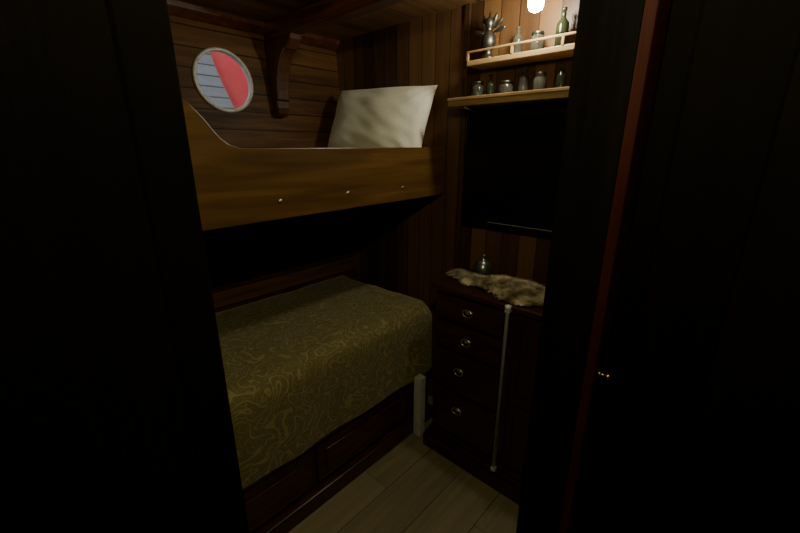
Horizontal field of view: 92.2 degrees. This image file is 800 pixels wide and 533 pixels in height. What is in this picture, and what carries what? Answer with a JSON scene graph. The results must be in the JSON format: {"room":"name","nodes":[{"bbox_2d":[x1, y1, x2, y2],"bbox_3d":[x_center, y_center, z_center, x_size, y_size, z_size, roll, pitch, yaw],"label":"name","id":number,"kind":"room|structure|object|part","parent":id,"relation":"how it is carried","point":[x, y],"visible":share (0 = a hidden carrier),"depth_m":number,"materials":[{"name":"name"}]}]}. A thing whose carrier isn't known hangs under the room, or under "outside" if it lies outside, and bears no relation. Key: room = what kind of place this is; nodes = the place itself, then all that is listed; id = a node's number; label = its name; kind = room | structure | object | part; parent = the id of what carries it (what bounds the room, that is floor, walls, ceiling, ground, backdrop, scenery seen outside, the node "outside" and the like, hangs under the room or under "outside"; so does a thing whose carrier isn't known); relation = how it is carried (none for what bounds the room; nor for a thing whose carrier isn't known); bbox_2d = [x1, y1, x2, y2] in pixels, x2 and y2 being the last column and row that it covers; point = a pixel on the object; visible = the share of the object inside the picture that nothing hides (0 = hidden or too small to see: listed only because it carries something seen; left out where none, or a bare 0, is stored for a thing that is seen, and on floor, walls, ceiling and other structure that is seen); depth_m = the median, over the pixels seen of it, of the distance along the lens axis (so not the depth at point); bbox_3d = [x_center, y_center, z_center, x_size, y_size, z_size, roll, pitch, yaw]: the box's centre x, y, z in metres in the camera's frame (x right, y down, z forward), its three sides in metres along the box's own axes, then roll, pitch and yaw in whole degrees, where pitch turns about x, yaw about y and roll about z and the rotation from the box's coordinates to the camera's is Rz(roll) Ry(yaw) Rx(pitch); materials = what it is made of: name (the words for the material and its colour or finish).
{"room":"ship interior","nodes":[
{"label":"ship interior","id":0,"kind":"room"},
{"bbox_2d":[169,15,357,312],"bbox_3d":[-1.096,-0.066,1.675,0.202,2.030,2.300,15,23,40],"label":"wall","id":1,"kind":"structure","parent":0,"point":[248,263],"depth_m":2.06,"materials":[{"name":"brown wood"}]},
{"bbox_2d":[192,47,252,112],"bbox_3d":[-0.832,-0.875,1.817,0.059,0.282,0.282,15,23,40],"label":"porthole ring","id":2,"kind":"object","parent":1,"relation":"attached to","point":[238,60],"visible":1,"depth_m":1.81,"materials":[{"name":"beige metal"}]},
{"bbox_2d":[167,0,339,50],"bbox_3d":[-1.139,-1.023,1.419,0.045,0.050,2.300,15,23,40],"label":"trim","id":3,"kind":"structure","parent":1,"relation":"attached to","point":[176,8],"depth_m":1.77,"materials":[{"name":"brown wood"}]},
{"bbox_2d":[264,33,300,116],"bbox_3d":[-0.573,-0.939,1.921,0.245,0.350,0.065,15,23,40],"label":"knee brace","id":4,"kind":"object","parent":1,"relation":"attached to","point":[279,51],"visible":1,"depth_m":1.91,"materials":[{"name":"brown wood"}]},
{"bbox_2d":[182,99,444,230],"bbox_3d":[-0.827,-0.364,1.323,0.742,0.392,2.296,15,23,40],"label":"bunk","id":5,"kind":"object","parent":1,"relation":"attached to","point":[236,186],"visible":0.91,"depth_m":1.32,"materials":[{"name":"brown wood"}]},
{"bbox_2d":[328,85,437,147],"bbox_3d":[-0.129,-0.745,1.986,0.658,0.366,0.212,15,23,40],"label":"pillow","id":6,"kind":"object","parent":5,"relation":"on","point":[388,116],"visible":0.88,"depth_m":1.87,"materials":[{"name":"fabric"}]},
{"bbox_2d":[177,0,482,39],"bbox_3d":[-0.213,-0.711,0.232,3.300,0.060,2.950,15,23,40],"label":"ceiling","id":7,"kind":"structure","parent":0,"point":[261,10],"depth_m":1.72,"materials":[{"name":"brown wood"}]},
{"bbox_2d":[263,0,405,40],"bbox_3d":[-0.030,-0.996,1.380,1.699,0.080,0.075,15,23,40],"label":"beam","id":8,"kind":"structure","parent":7,"relation":"attached to","point":[320,14],"depth_m":1.62,"materials":[{"name":"brown wood"}]},
{"bbox_2d":[288,395,518,532],"bbox_3d":[-0.213,1.284,0.854,3.300,0.060,2.950,15,23,40],"label":"floor","id":9,"kind":"structure","parent":0,"point":[412,488],"depth_m":1.65,"materials":[{"name":"laminate"}]},
{"bbox_2d":[215,276,432,532],"bbox_3d":[-0.789,0.678,1.529,0.775,0.696,2.163,15,23,40],"label":"bunk","id":10,"kind":"object","parent":9,"relation":"on","point":[324,379],"visible":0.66,"depth_m":1.62,"materials":[{"name":"fabric"}]},
{"bbox_3d":[0.100,0.719,1.988,0.043,0.345,0.045,15,23,40],"label":"post","id":11,"kind":"part","parent":10,"relation":"part of","materials":[{"name":"white paint"}]},
{"bbox_2d":[423,268,544,504],"bbox_3d":[0.491,0.524,1.721,0.720,0.876,0.335,15,23,40],"label":"dresser","id":12,"kind":"object","parent":9,"relation":"on","point":[486,347],"visible":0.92,"depth_m":1.66,"materials":[{"name":"brown wood"}]},
{"bbox_2d":[446,268,544,306],"bbox_3d":[0.435,0.080,1.607,0.632,0.054,0.283,14,22,38],"label":"fur pelt","id":13,"kind":"object","parent":12,"relation":"on","point":[510,289],"visible":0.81,"depth_m":1.58},
{"bbox_2d":[472,254,492,276],"bbox_3d":[0.392,-0.010,1.812,0.103,0.104,0.103,15,23,40],"label":"bell","id":14,"kind":"object","parent":13,"relation":"on","point":[482,266],"visible":0.94,"depth_m":1.79,"materials":[{"name":"silver metal"}]},
{"bbox_3d":[0.547,0.550,1.506,0.280,0.705,0.024,15,23,40],"label":"cabinet door","id":15,"kind":"part","parent":12,"relation":"part of","materials":[{"name":"brown wood"}]},
{"bbox_2d":[336,0,579,396],"bbox_3d":[0.268,-0.168,2.002,1.900,2.030,0.050,15,23,40],"label":"wall","id":16,"kind":"structure","parent":0,"point":[404,247],"depth_m":1.90,"materials":[{"name":"brown wood"}]},
{"bbox_2d":[453,3,471,269],"bbox_3d":[0.291,-0.149,1.941,0.030,2.030,0.012,15,23,40],"label":"trim","id":17,"kind":"structure","parent":16,"relation":"attached to","point":[468,7],"depth_m":1.80,"materials":[{"name":"brown wood"}]},
{"bbox_2d":[447,86,568,112],"bbox_3d":[0.509,-0.636,1.477,0.695,0.056,0.154,15,23,40],"label":"wall shelf","id":18,"kind":"object","parent":16,"relation":"attached to","point":[477,103],"visible":0.49,"depth_m":1.48,"materials":[{"name":"brown pine wood"}]},
{"bbox_2d":[471,81,483,95],"bbox_3d":[0.329,-0.741,1.629,0.052,0.075,0.052,15,23,40],"label":"glass jar","id":19,"kind":"object","parent":18,"relation":"on","point":[477,88],"visible":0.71,"depth_m":1.61,"materials":[{"name":"clear"}]},
{"bbox_3d":[0.329,-0.771,1.620,0.045,0.012,0.045,15,23,40],"label":"jar lid","id":20,"kind":"part","parent":19,"relation":"part of","materials":[{"name":"grey metal"}]},
{"bbox_2d":[486,74,494,94],"bbox_3d":[0.373,-0.738,1.588,0.036,0.095,0.036,15,23,40],"label":"bottle","id":21,"kind":"object","parent":18,"relation":"on","point":[490,87],"visible":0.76,"depth_m":1.57,"materials":[{"name":"green glass"}]},
{"bbox_2d":[498,80,513,92],"bbox_3d":[0.425,-0.710,1.547,0.060,0.065,0.060,15,23,40],"label":"glass jar","id":22,"kind":"object","parent":18,"relation":"on","point":[505,86],"visible":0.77,"depth_m":1.52,"materials":[{"name":"clear"}]},
{"bbox_3d":[0.425,-0.736,1.539,0.052,0.010,0.052,15,23,40],"label":"jar lid","id":23,"kind":"part","parent":22,"relation":"part of","materials":[{"name":"grey metal"}]},
{"bbox_2d":[518,66,528,90],"bbox_3d":[0.483,-0.719,1.502,0.040,0.110,0.040,15,23,40],"label":"bottle","id":24,"kind":"object","parent":18,"relation":"on","point":[523,84],"visible":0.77,"depth_m":1.49,"materials":[{"name":"clear glass"}]},
{"bbox_2d":[533,72,546,89],"bbox_3d":[0.528,-0.689,1.454,0.048,0.080,0.048,15,23,40],"label":"glass jar","id":25,"kind":"object","parent":18,"relation":"on","point":[540,80],"visible":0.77,"depth_m":1.43,"materials":[{"name":"clear"}]},
{"bbox_3d":[0.528,-0.721,1.444,0.041,0.013,0.041,15,23,40],"label":"jar lid","id":26,"kind":"part","parent":25,"relation":"part of","materials":[{"name":"grey metal"}]},
{"bbox_2d":[555,63,566,87],"bbox_3d":[0.587,-0.682,1.400,0.036,0.100,0.036,15,23,40],"label":"bottle","id":27,"kind":"object","parent":18,"relation":"on","point":[561,78],"visible":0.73,"depth_m":1.39,"materials":[{"name":"green glass"}]},
{"bbox_2d":[462,107,566,234],"bbox_3d":[0.571,-0.379,1.556,0.702,0.482,0.072,15,23,40],"label":"television","id":28,"kind":"object","parent":16,"relation":"attached to","point":[513,157],"visible":0.51,"depth_m":1.60,"materials":[{"name":"black plastic"}]},
{"bbox_2d":[466,31,575,69],"bbox_3d":[0.544,-0.799,1.415,0.630,0.055,0.120,15,23,40],"label":"wall shelf","id":29,"kind":"object","parent":16,"relation":"attached to","point":[562,51],"visible":0.62,"depth_m":1.44,"materials":[{"name":"brown wood"}]},
{"bbox_2d":[474,11,505,58],"bbox_3d":[0.358,-0.927,1.550,0.066,0.177,0.134,-7,19,-21],"label":"figurine","id":30,"kind":"object","parent":29,"relation":"on","point":[488,39],"visible":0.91,"depth_m":1.53,"materials":[{"name":"grey metal"}]},
{"bbox_2d":[512,26,522,52],"bbox_3d":[0.454,-0.867,1.484,0.040,0.100,0.040,15,23,40],"label":"bottle","id":31,"kind":"object","parent":29,"relation":"on","point":[517,38],"visible":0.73,"depth_m":1.47,"materials":[{"name":"clear glass"}]},
{"bbox_2d":[529,30,544,50],"bbox_3d":[0.512,-0.836,1.437,0.052,0.070,0.052,15,23,40],"label":"glass jar","id":32,"kind":"object","parent":29,"relation":"on","point":[535,45],"visible":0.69,"depth_m":1.42,"materials":[{"name":"clear"}]},
{"bbox_3d":[0.512,-0.864,1.429,0.045,0.011,0.045,15,23,40],"label":"jar lid","id":33,"kind":"part","parent":32,"relation":"part of","materials":[{"name":"grey metal"}]},
{"bbox_2d":[554,7,568,45],"bbox_3d":[0.579,-0.847,1.370,0.044,0.130,0.044,15,23,40],"label":"bottle","id":34,"kind":"object","parent":29,"relation":"on","point":[562,26],"visible":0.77,"depth_m":1.35,"materials":[{"name":"green glass"}]},
{"bbox_2d":[528,0,543,12],"bbox_3d":[0.453,-0.924,1.268,0.090,0.150,0.090,15,23,40],"label":"ceiling lamp","id":35,"kind":"object","parent":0,"point":[534,6],"depth_m":1.27,"materials":[{"name":"white glass"}]},
{"bbox_2d":[598,370,610,379],"bbox_3d":[0.394,0.210,0.739,0.021,0.014,0.014,15,23,40],"label":"door handle","id":36,"kind":"object","parent":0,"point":[607,376],"depth_m":0.73,"materials":[{"name":"gold metal"}]},
{"bbox_2d":[575,0,799,532],"bbox_3d":[0.941,0.335,0.387,1.380,2.030,0.050,15,23,40],"label":"door","id":37,"kind":"structure","parent":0,"point":[697,427],"depth_m":0.65,"materials":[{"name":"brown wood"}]},
{"bbox_3d":[-0.059,0.339,0.375,0.075,2.030,2.900,15,23,40],"label":"wall","id":38,"kind":"structure","parent":0,"visible":0},
{"bbox_2d":[0,0,671,532],"bbox_3d":[0.098,0.305,0.532,0.109,2.000,0.823,15,23,40],"label":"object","id":39,"kind":"structure","parent":38,"relation":"attached to","point":[95,437],"depth_m":0.15,"materials":[{"name":"brown wood"}]},
{"label":"outside","id":40,"kind":"structure","parent":0,"visible":0},
{"bbox_3d":[-2.007,1.016,5.095,4.830,0.050,20.000,15,23,40],"label":"harbour water","id":41,"kind":"object","parent":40,"visible":0},
{"bbox_2d":[210,51,248,108],"bbox_3d":[0.018,-1.154,5.386,1.538,3.900,5.100,15,23,40],"label":"boat","id":42,"kind":"object","parent":41,"relation":"on","point":[233,78],"visible":0.09,"depth_m":3.39,"materials":[{"name":"paint"}]},
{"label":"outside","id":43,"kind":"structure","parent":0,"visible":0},
{"bbox_2d":[196,52,234,108],"bbox_3d":[-4.248,-2.388,5.482,0.300,6.200,15.000,15,23,40],"label":"wall","id":44,"kind":"structure","parent":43,"point":[209,81],"depth_m":6.34,"materials":[{"name":"white wood"}]}
]}

